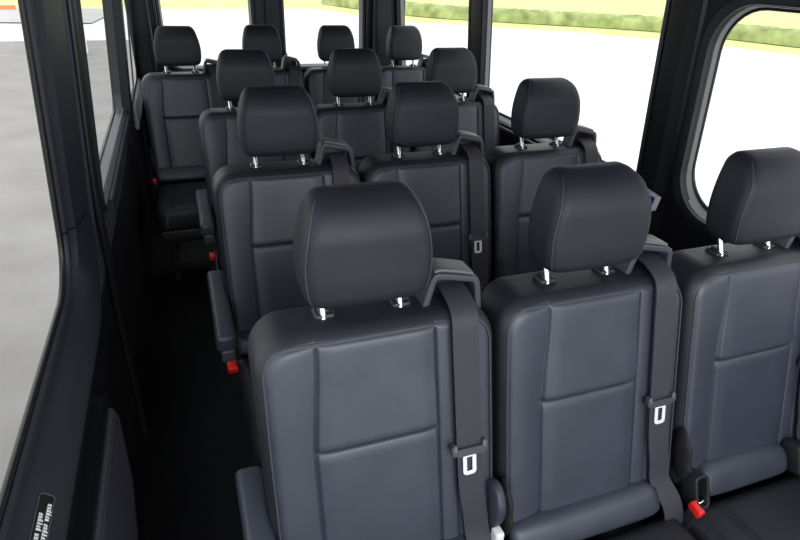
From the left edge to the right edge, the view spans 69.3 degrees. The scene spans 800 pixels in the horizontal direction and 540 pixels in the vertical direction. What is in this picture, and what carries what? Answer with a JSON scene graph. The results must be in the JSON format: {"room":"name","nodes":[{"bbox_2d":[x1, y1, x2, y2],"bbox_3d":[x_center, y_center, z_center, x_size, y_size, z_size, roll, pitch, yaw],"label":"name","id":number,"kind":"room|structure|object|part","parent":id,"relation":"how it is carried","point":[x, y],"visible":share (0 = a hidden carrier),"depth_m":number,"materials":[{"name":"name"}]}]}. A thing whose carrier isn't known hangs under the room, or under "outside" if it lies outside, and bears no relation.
{"room":"vehicle interior","nodes":[
{"label":"vehicle interior","id":0,"kind":"room"},
{"bbox_2d":[0,8,103,22],"bbox_3d":[-29.141,-7.684,16.980,38.000,0.001,6.400,-8,29,-18],"label":"pavement","id":1,"kind":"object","parent":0,"point":[6,15],"visible":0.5,"depth_m":22.04,"materials":[{"name":"concrete"}]},
{"bbox_2d":[0,5,15,9],"bbox_3d":[-16.550,-10.642,23.409,1.700,0.160,0.300,-8,29,-18],"label":"kerb stone","id":2,"kind":"object","parent":1,"relation":"on","point":[1,6],"visible":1,"depth_m":23.48,"materials":[{"name":"stone"}]},
{"bbox_2d":[0,40,135,490],"bbox_3d":[-18.792,4.664,-5.573,39.950,0.001,39.400,-8,29,-18],"label":"road","id":3,"kind":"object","parent":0,"point":[29,259],"depth_m":5.10,"materials":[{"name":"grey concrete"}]},
{"bbox_2d":[62,0,133,293],"bbox_3d":[-0.827,-0.548,1.480,0.108,1.230,4.900,-8,29,-18],"label":"wall","id":4,"kind":"structure","parent":0,"point":[109,217],"depth_m":1.59,"materials":[{"name":"plastic"}]},
{"bbox_2d":[0,0,65,528],"bbox_3d":[-0.436,0.103,0.433,0.078,0.809,1.934,-8,29,-18],"label":"window","id":5,"kind":"structure","parent":4,"relation":"in","point":[13,464],"depth_m":1.17,"materials":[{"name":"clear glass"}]},
{"bbox_2d":[0,208,100,539],"bbox_3d":[-0.483,0.424,0.701,0.075,0.265,2.105,-8,29,-18],"label":"trim","id":6,"kind":"structure","parent":4,"relation":"attached to","point":[49,460],"depth_m":1.07,"materials":[{"name":"plastic"}]},
{"bbox_2d":[29,493,54,539],"bbox_3d":[-0.489,0.430,0.757,0.019,0.017,0.357,-8,29,-18],"label":"sticker","id":7,"kind":"object","parent":6,"relation":"attached to","point":[40,529],"visible":1,"depth_m":0.86,"materials":[{"name":"black"}]},
{"bbox_2d":[26,0,88,232],"bbox_3d":[-0.746,-0.544,1.224,0.101,0.931,0.205,-2,28,-8],"label":"trim","id":8,"kind":"structure","parent":4,"relation":"attached to","point":[46,18],"depth_m":1.28,"materials":[{"name":"plastic"}]},
{"bbox_2d":[63,213,85,234],"bbox_3d":[-0.803,-0.127,1.435,0.017,0.060,0.171,-3,28,-10],"label":"trim","id":9,"kind":"structure","parent":4,"relation":"attached to","point":[85,213],"depth_m":1.43,"materials":[{"name":"black plastic"}]},
{"bbox_2d":[71,394,112,539],"bbox_3d":[-0.426,0.800,0.754,0.036,0.355,1.615,-8,29,-18],"label":"trim","id":10,"kind":"structure","parent":4,"relation":"attached to","point":[84,521],"depth_m":1.13,"materials":[{"name":"black plastic"}]},
{"bbox_2d":[75,0,127,212],"bbox_3d":[-1.097,-0.798,2.115,0.129,0.760,1.457,-8,29,-18],"label":"window","id":11,"kind":"structure","parent":4,"relation":"in","point":[102,158],"depth_m":2.24,"materials":[{"name":"black glass"}]},
{"bbox_2d":[66,0,150,442],"bbox_3d":[-0.804,-0.211,1.572,0.119,1.851,0.054,4,28,4],"label":"trim","id":12,"kind":"structure","parent":4,"relation":"attached to","point":[71,8],"depth_m":1.59,"materials":[{"name":"black plastic"}]},
{"bbox_2d":[66,125,153,539],"bbox_3d":[-0.924,0.311,1.908,0.054,0.705,4.900,-8,29,-18],"label":"trim","id":13,"kind":"structure","parent":4,"relation":"attached to","point":[131,243],"depth_m":2.08,"materials":[{"name":"black plastic"}]},
{"bbox_2d":[93,408,137,539],"bbox_3d":[-0.400,0.791,0.755,0.016,0.313,1.566,-8,29,-18],"label":"pocket","id":14,"kind":"object","parent":4,"relation":"attached to","point":[115,517],"visible":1,"depth_m":1.21,"materials":[{"name":"grey plastic"}]},
{"bbox_2d":[106,112,130,211],"bbox_3d":[-1.140,-0.494,2.349,0.040,0.040,1.300,-8,29,-18],"label":"trim","id":15,"kind":"structure","parent":4,"relation":"attached to","point":[114,190],"depth_m":2.11,"materials":[{"name":"plastic"}]},
{"bbox_2d":[111,0,132,142],"bbox_3d":[-1.462,-1.412,3.056,0.134,1.200,1.068,-8,29,-18],"label":"trim","id":16,"kind":"structure","parent":4,"relation":"attached to","point":[116,7],"depth_m":2.70,"materials":[{"name":"black plastic"}]},
{"bbox_2d":[120,0,137,141],"bbox_3d":[-1.443,-1.414,3.061,0.100,1.200,1.070,-8,29,-18],"label":"trim","id":17,"kind":"structure","parent":4,"relation":"attached to","point":[131,100],"depth_m":2.84,"materials":[{"name":"black plastic"}]},
{"bbox_2d":[130,4,136,98],"bbox_3d":[-1.439,-1.313,3.064,0.062,0.700,0.780,-8,29,-18],"label":"window","id":18,"kind":"structure","parent":4,"relation":"in","point":[130,4],"depth_m":3.41,"materials":[{"name":"black"}]},
{"bbox_2d":[133,78,142,129],"bbox_3d":[-1.506,-0.970,3.326,0.022,0.133,0.790,-8,29,-18],"label":"trim","id":19,"kind":"structure","parent":4,"relation":"attached to","point":[138,98],"depth_m":3.16,"materials":[{"name":"grey plastic"}]},
{"bbox_2d":[144,202,253,539],"bbox_3d":[-0.054,0.553,2.338,1.900,0.060,5.200,-8,29,-18],"label":"floor","id":20,"kind":"structure","parent":0,"point":[199,442],"depth_m":2.21,"materials":[{"name":"black plastic"}]},
{"bbox_2d":[141,26,231,282],"bbox_3d":[-1.082,-0.600,3.061,0.464,1.220,0.712,-8,29,-18],"label":"passenger seat","id":21,"kind":"object","parent":20,"relation":"on","point":[174,102],"visible":0.63,"depth_m":3.09,"materials":[{"name":"black leather"}]},
{"bbox_3d":[-1.179,-0.063,3.035,0.028,0.288,0.070,-8,29,-18],"label":"leg","id":22,"kind":"part","parent":21,"relation":"part of","materials":[{"name":"black paint"}]},
{"bbox_2d":[156,181,206,230],"bbox_3d":[-1.043,-0.353,3.051,0.446,0.146,0.445,-8,29,-18],"label":"seat cushion","id":23,"kind":"object","parent":21,"relation":"on","point":[176,206],"depth_m":2.86,"materials":[{"name":"black leather"}]},
{"bbox_3d":[-1.076,-0.311,3.166,0.430,0.070,0.560,-8,29,-18],"label":"seat frame","id":24,"kind":"part","parent":21,"relation":"part of","materials":[{"name":"black paint"}]},
{"bbox_3d":[-1.153,-0.806,3.203,0.453,0.525,0.243,-8,29,-18],"label":"backrest","id":25,"kind":"part","parent":21,"relation":"part of","materials":[{"name":"black leather"}]},
{"bbox_2d":[195,49,311,358],"bbox_3d":[-0.555,-0.211,2.365,0.504,1.220,0.712,-8,29,-18],"label":"passenger seat","id":26,"kind":"object","parent":20,"relation":"on","point":[236,69],"visible":0.23,"depth_m":2.36,"materials":[{"name":"grey leather"}]},
{"bbox_3d":[-0.811,-0.243,2.398,0.054,0.053,0.412,-8,29,-18],"label":"armrest","id":27,"kind":"part","parent":26,"relation":"part of","materials":[{"name":"black leather"}]},
{"bbox_2d":[218,254,222,270],"bbox_3d":[-0.497,0.034,2.361,0.446,0.146,0.445,-8,29,-18],"label":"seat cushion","id":28,"kind":"object","parent":26,"relation":"on","point":[219,257],"depth_m":2.38,"materials":[{"name":"black leather"}]},
{"bbox_3d":[-0.608,-0.420,2.514,0.453,0.525,0.243,-8,29,-18],"label":"backrest","id":29,"kind":"part","parent":26,"relation":"part of","materials":[{"name":"black leather"}]},
{"bbox_2d":[233,25,304,106],"bbox_3d":[-0.686,-0.694,3.270,0.427,1.220,0.712,-8,29,-18],"label":"passenger seat","id":30,"kind":"object","parent":20,"relation":"on","point":[266,38],"visible":0.2,"depth_m":3.26,"materials":[{"name":"black leather"}]},
{"bbox_3d":[-0.758,-0.900,3.412,0.417,0.525,0.243,-8,29,-18],"label":"backrest","id":31,"kind":"part","parent":30,"relation":"part of","materials":[{"name":"black leather"}]},
{"bbox_2d":[207,85,360,471],"bbox_3d":[-0.286,0.145,1.712,0.504,1.220,0.712,-8,29,-18],"label":"passenger seat","id":32,"kind":"object","parent":20,"relation":"on","point":[257,203],"visible":0.51,"depth_m":1.74,"materials":[{"name":"grey leather"}]},
{"bbox_3d":[-0.541,0.113,1.745,0.054,0.053,0.412,-8,29,-18],"label":"armrest","id":33,"kind":"part","parent":32,"relation":"part of","materials":[{"name":"black leather"}]},
{"bbox_3d":[-0.261,0.431,1.823,0.430,0.070,0.560,-8,29,-18],"label":"seat frame","id":34,"kind":"part","parent":32,"relation":"part of","materials":[{"name":"black paint"}]},
{"bbox_2d":[238,361,262,471],"bbox_3d":[-0.228,0.390,1.708,0.446,0.146,0.445,-8,29,-18],"label":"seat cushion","id":35,"kind":"object","parent":32,"relation":"on","point":[245,390],"depth_m":1.62,"materials":[{"name":"black leather"}]},
{"bbox_3d":[-0.442,-0.350,1.757,0.012,0.095,0.050,-8,29,-18],"label":"headrest post","id":36,"kind":"part","parent":32,"relation":"part of","materials":[{"name":"silver metal"}]},
{"bbox_3d":[-0.339,-0.064,1.861,0.453,0.525,0.243,-8,29,-18],"label":"backrest","id":37,"kind":"part","parent":32,"relation":"part of","materials":[{"name":"black leather"}]},
{"bbox_3d":[-0.305,-0.369,1.804,0.012,0.095,0.050,-8,29,-18],"label":"headrest post","id":38,"kind":"part","parent":32,"relation":"part of","materials":[{"name":"silver metal"}]},
{"bbox_2d":[304,25,375,105],"bbox_3d":[-0.282,-0.750,3.407,0.427,1.220,0.712,-8,29,-18],"label":"passenger seat","id":39,"kind":"object","parent":20,"relation":"on","point":[330,37],"visible":0.22,"depth_m":3.39,"materials":[{"name":"black leather"}]},
{"bbox_3d":[-0.354,-0.956,3.549,0.417,0.525,0.243,-8,29,-18],"label":"backrest","id":40,"kind":"part","parent":39,"relation":"part of","materials":[{"name":"black leather"}]},
{"bbox_2d":[312,48,410,172],"bbox_3d":[-0.101,-0.273,2.519,0.464,1.220,0.712,-8,29,-18],"label":"passenger seat","id":41,"kind":"object","parent":20,"relation":"on","point":[351,72],"visible":0.31,"depth_m":2.53,"materials":[{"name":"black leather"}]},
{"bbox_3d":[-0.172,-0.480,2.661,0.453,0.525,0.243,-8,29,-18],"label":"backrest","id":42,"kind":"part","parent":41,"relation":"part of","materials":[{"name":"black leather"}]},
{"bbox_2d":[235,180,505,539],"bbox_3d":[0.015,0.543,0.983,0.504,1.220,0.712,-8,29,-18],"label":"passenger seat","id":43,"kind":"object","parent":20,"relation":"on","point":[373,397],"visible":1,"depth_m":1.04,"materials":[{"name":"black leather"}]},
{"bbox_3d":[-0.240,0.510,1.015,0.054,0.053,0.412,-8,29,-18],"label":"armrest","id":44,"kind":"part","parent":43,"relation":"part of","materials":[{"name":"black leather"}]},
{"bbox_3d":[-0.141,0.048,1.028,0.012,0.095,0.050,-8,29,-18],"label":"headrest post","id":45,"kind":"part","parent":43,"relation":"part of","materials":[{"name":"silver metal"}]},
{"bbox_3d":[-0.037,0.334,1.131,0.453,0.525,0.243,-8,29,-18],"label":"backrest","id":46,"kind":"part","parent":43,"relation":"part of","materials":[{"name":"black leather"}]},
{"bbox_3d":[-0.004,0.029,1.074,0.012,0.095,0.050,-8,29,-18],"label":"headrest post","id":47,"kind":"part","parent":43,"relation":"part of","materials":[{"name":"silver metal"}]},
{"bbox_3d":[0.135,0.376,1.125,0.029,0.046,0.014,-8,29,-18],"label":"tongue plate","id":48,"kind":"part","parent":43,"relation":"part of","materials":[{"name":"silver metal"}]},
{"bbox_3d":[0.198,0.559,1.190,0.020,0.070,0.025,-8,29,-18],"label":"recliner lever","id":49,"kind":"part","parent":43,"relation":"part of","materials":[{"name":"plastic"}]},
{"bbox_2d":[375,25,428,101],"bbox_3d":[0.122,-0.805,3.543,0.427,1.220,0.712,-8,29,-18],"label":"passenger seat","id":50,"kind":"object","parent":20,"relation":"on","point":[404,42],"visible":0.24,"depth_m":3.53,"materials":[{"name":"black leather"}]},
{"bbox_3d":[0.050,-1.012,3.685,0.417,0.525,0.243,-8,29,-18],"label":"backrest","id":51,"kind":"part","parent":50,"relation":"part of","materials":[{"name":"black leather"}]},
{"bbox_2d":[358,81,490,293],"bbox_3d":[0.169,0.083,1.866,0.464,1.220,0.712,-8,29,-18],"label":"passenger seat","id":52,"kind":"object","parent":20,"relation":"on","point":[452,186],"visible":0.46,"depth_m":1.92,"materials":[{"name":"black leather"}]},
{"bbox_3d":[-0.006,-0.410,1.905,0.012,0.095,0.050,-8,29,-18],"label":"headrest post","id":53,"kind":"part","parent":52,"relation":"part of","materials":[{"name":"silver metal"}]},
{"bbox_3d":[0.097,-0.124,2.008,0.453,0.525,0.243,-8,29,-18],"label":"backrest","id":54,"kind":"part","parent":52,"relation":"part of","materials":[{"name":"black leather"}]},
{"bbox_3d":[0.131,-0.429,1.951,0.012,0.095,0.050,-8,29,-18],"label":"headrest post","id":55,"kind":"part","parent":52,"relation":"part of","materials":[{"name":"silver metal"}]},
{"bbox_3d":[0.270,-0.081,2.002,0.029,0.046,0.014,-8,29,-18],"label":"tongue plate","id":56,"kind":"part","parent":52,"relation":"part of","materials":[{"name":"silver metal"}]},
{"bbox_2d":[411,47,498,155],"bbox_3d":[0.335,-0.333,2.666,0.464,1.220,0.712,-8,29,-18],"label":"passenger seat","id":57,"kind":"object","parent":20,"relation":"on","point":[456,67],"visible":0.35,"depth_m":2.70,"materials":[{"name":"black leather"}]},
{"bbox_3d":[0.264,-0.540,2.808,0.453,0.525,0.243,-8,29,-18],"label":"backrest","id":58,"kind":"part","parent":57,"relation":"part of","materials":[{"name":"black leather"}]},
{"bbox_2d":[484,77,601,281],"bbox_3d":[0.605,0.023,2.013,0.464,1.220,0.712,-8,29,-18],"label":"passenger seat","id":59,"kind":"object","parent":20,"relation":"on","point":[542,108],"visible":0.38,"depth_m":2.02,"materials":[{"name":"black leather"}]},
{"bbox_3d":[0.430,-0.470,2.052,0.012,0.095,0.050,-8,29,-18],"label":"headrest post","id":60,"kind":"part","parent":59,"relation":"part of","materials":[{"name":"silver metal"}]},
{"bbox_3d":[0.533,-0.184,2.155,0.453,0.525,0.243,-8,29,-18],"label":"backrest","id":61,"kind":"part","parent":59,"relation":"part of","materials":[{"name":"black leather"}]},
{"bbox_2d":[481,161,695,539],"bbox_3d":[0.470,0.480,1.136,0.464,1.220,0.712,-8,29,-18],"label":"passenger seat","id":62,"kind":"object","parent":20,"relation":"on","point":[585,346],"visible":0.98,"depth_m":1.20,"materials":[{"name":"black leather"}]},
{"bbox_3d":[0.295,-0.012,1.175,0.012,0.095,0.050,-8,29,-18],"label":"headrest post","id":63,"kind":"part","parent":62,"relation":"part of","materials":[{"name":"silver metal"}]},
{"bbox_3d":[0.476,0.769,1.241,0.430,0.070,0.560,-8,29,-18],"label":"seat frame","id":64,"kind":"part","parent":62,"relation":"part of","materials":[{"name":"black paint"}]},
{"bbox_3d":[0.398,0.274,1.278,0.453,0.525,0.243,-8,29,-18],"label":"backrest","id":65,"kind":"part","parent":62,"relation":"part of","materials":[{"name":"black leather"}]},
{"bbox_2d":[598,518,695,539],"bbox_3d":[0.509,0.728,1.126,0.446,0.146,0.445,-8,29,-18],"label":"seat cushion","id":66,"kind":"object","parent":62,"relation":"on","point":[664,528],"depth_m":1.29,"materials":[{"name":"black leather"}]},
{"bbox_3d":[0.571,0.316,1.272,0.029,0.046,0.014,-8,29,-18],"label":"tongue plate","id":67,"kind":"part","parent":62,"relation":"part of","materials":[{"name":"silver metal"}]},
{"bbox_2d":[643,147,799,539],"bbox_3d":[0.906,0.421,1.283,0.464,1.220,0.712,-8,29,-18],"label":"passenger seat","id":68,"kind":"object","parent":20,"relation":"on","point":[736,427],"visible":0.88,"depth_m":1.33,"materials":[{"name":"black leather"}]},
{"bbox_3d":[0.912,0.710,1.388,0.430,0.070,0.560,-8,29,-18],"label":"seat frame","id":69,"kind":"part","parent":68,"relation":"part of","materials":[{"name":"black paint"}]},
{"bbox_3d":[0.731,-0.072,1.322,0.012,0.095,0.050,-8,29,-18],"label":"headrest post","id":70,"kind":"part","parent":68,"relation":"part of","materials":[{"name":"silver metal"}]},
{"bbox_3d":[0.834,0.214,1.425,0.453,0.525,0.243,-8,29,-18],"label":"backrest","id":71,"kind":"part","parent":68,"relation":"part of","materials":[{"name":"black leather"}]},
{"bbox_2d":[683,474,799,539],"bbox_3d":[0.945,0.668,1.273,0.446,0.146,0.445,-8,29,-18],"label":"seat cushion","id":72,"kind":"object","parent":68,"relation":"on","point":[769,511],"depth_m":1.34,"materials":[{"name":"black leather"}]},
{"bbox_2d":[140,0,405,201],"bbox_3d":[-0.869,-1.452,3.938,1.900,1.930,0.012,-8,29,-18],"label":"wall","id":73,"kind":"structure","parent":0,"point":[260,15],"depth_m":3.84,"materials":[{"name":"plastic"}]},
{"bbox_2d":[124,0,160,186],"bbox_3d":[-1.603,-1.324,3.640,0.130,1.930,0.094,-8,29,-18],"label":"trim","id":74,"kind":"structure","parent":73,"relation":"attached to","point":[144,42],"depth_m":3.55,"materials":[{"name":"black plastic"}]},
{"bbox_2d":[151,0,157,29],"bbox_3d":[-1.520,-1.636,3.538,0.041,0.662,0.019,5,28,5],"label":"trim","id":75,"kind":"structure","parent":73,"relation":"attached to","point":[152,1],"depth_m":3.56,"materials":[{"name":"grey plastic"}]},
{"bbox_2d":[155,0,256,71],"bbox_3d":[-1.237,-1.668,3.686,0.625,0.790,0.070,-8,29,-18],"label":"window","id":76,"kind":"structure","parent":73,"relation":"in","point":[251,3],"depth_m":3.77,"materials":[{"name":"grey glass"}]},
{"bbox_2d":[264,0,275,65],"bbox_3d":[-0.870,-1.439,3.914,0.050,1.930,0.041,-8,29,-18],"label":"trim","id":77,"kind":"structure","parent":73,"relation":"attached to","point":[268,11],"depth_m":3.77,"materials":[{"name":"black plastic"}]},
{"bbox_2d":[279,0,365,70],"bbox_3d":[-0.521,-1.766,3.928,0.610,0.790,0.070,-8,29,-18],"label":"window","id":78,"kind":"structure","parent":73,"relation":"in","point":[362,3],"depth_m":4.01,"materials":[{"name":"grey glass"}]},
{"bbox_2d":[366,0,368,47],"bbox_3d":[-0.233,-1.813,3.973,0.041,0.662,0.019,5,28,5],"label":"trim","id":79,"kind":"structure","parent":73,"relation":"attached to","point":[367,1],"depth_m":4.02,"materials":[{"name":"grey plastic"}]},
{"bbox_2d":[371,0,397,65],"bbox_3d":[-0.102,-1.531,4.147,0.205,1.930,0.094,-8,29,-18],"label":"trim","id":80,"kind":"structure","parent":73,"relation":"attached to","point":[384,12],"depth_m":4.00,"materials":[{"name":"black plastic"}]},
{"bbox_2d":[0,8,799,205],"bbox_3d":[-7.303,-14.423,31.522,170.000,0.001,150.000,-8,29,-18],"label":"ground","id":81,"kind":"structure","parent":0,"point":[755,101],"depth_m":14.81,"materials":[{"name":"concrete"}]},
{"bbox_2d":[0,0,799,55],"bbox_3d":[-5.670,-19.121,40.536,140.000,0.001,112.000,-8,29,-18],"label":"grass lawn","id":82,"kind":"structure","parent":81,"relation":"on","point":[656,8],"depth_m":32.41,"materials":[{"name":"green plant"}]},
{"bbox_2d":[321,0,799,46],"bbox_3d":[10.202,-10.418,24.585,36.373,0.605,4.946,22,33,32],"label":"hedge","id":83,"kind":"object","parent":82,"relation":"on","point":[743,32],"visible":0.71,"depth_m":26.32,"materials":[{"name":"green plant"}]},
{"bbox_2d":[420,26,432,51],"bbox_3d":[0.928,-6.564,17.276,5.332,0.001,14.647,-8,29,-18],"label":"parking line","id":84,"kind":"object","parent":81,"relation":"on","point":[427,41],"visible":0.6,"depth_m":19.74,"materials":[{"name":"white paint"}]},
{"bbox_2d":[399,0,794,252],"bbox_3d":[0.786,-0.769,2.025,0.096,1.230,4.900,-8,29,-18],"label":"wall","id":85,"kind":"structure","parent":0,"point":[675,230],"depth_m":1.92,"materials":[{"name":"black plastic"}]},
{"bbox_2d":[397,0,470,98],"bbox_3d":[0.198,-1.515,3.520,0.123,0.784,1.174,-8,29,-18],"label":"window","id":86,"kind":"structure","parent":85,"relation":"in","point":[458,95],"depth_m":3.94,"materials":[{"name":"grey glass"}]},
{"bbox_2d":[469,0,482,93],"bbox_3d":[0.391,-1.278,2.947,0.106,1.200,0.150,-8,29,-18],"label":"trim","id":87,"kind":"structure","parent":85,"relation":"attached to","point":[476,5],"depth_m":2.96,"materials":[{"name":"black plastic"}]},
{"bbox_2d":[499,122,539,143],"bbox_3d":[0.404,-0.849,3.174,0.060,0.050,2.570,-8,29,-18],"label":"trim","id":88,"kind":"structure","parent":85,"relation":"attached to","point":[505,132],"depth_m":2.79,"materials":[{"name":"black plastic"}]},
{"bbox_2d":[480,0,670,173],"bbox_3d":[0.651,-0.916,2.422,0.123,0.784,1.274,-8,29,-18],"label":"window","id":89,"kind":"structure","parent":85,"relation":"in","point":[504,119],"depth_m":2.84,"materials":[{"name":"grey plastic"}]},
{"bbox_2d":[648,189,661,210],"bbox_3d":[0.852,-0.244,1.990,0.028,0.064,0.095,-8,29,-18],"label":"card","id":90,"kind":"object","parent":85,"relation":"attached to","point":[655,199],"visible":0.29,"depth_m":1.96,"materials":[{"name":"white paper"}]},
{"bbox_2d":[640,0,707,237],"bbox_3d":[0.860,-0.655,1.804,0.110,1.200,0.142,-8,29,-18],"label":"trim","id":91,"kind":"structure","parent":85,"relation":"attached to","point":[686,17],"depth_m":1.84,"materials":[{"name":"black plastic"}]},
{"bbox_2d":[673,0,799,243],"bbox_3d":[1.243,-0.071,1.025,0.115,0.708,1.924,-8,29,-18],"label":"window","id":92,"kind":"structure","parent":85,"relation":"in","point":[694,210],"depth_m":1.76,"materials":[{"name":"grey plastic"}]},
{"bbox_2d":[778,470,793,477],"bbox_3d":[0.808,0.073,2.493,0.054,0.705,4.900,-8,29,-18],"label":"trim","id":93,"kind":"structure","parent":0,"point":[785,473],"depth_m":1.69,"materials":[{"name":"black plastic"}]}
]}

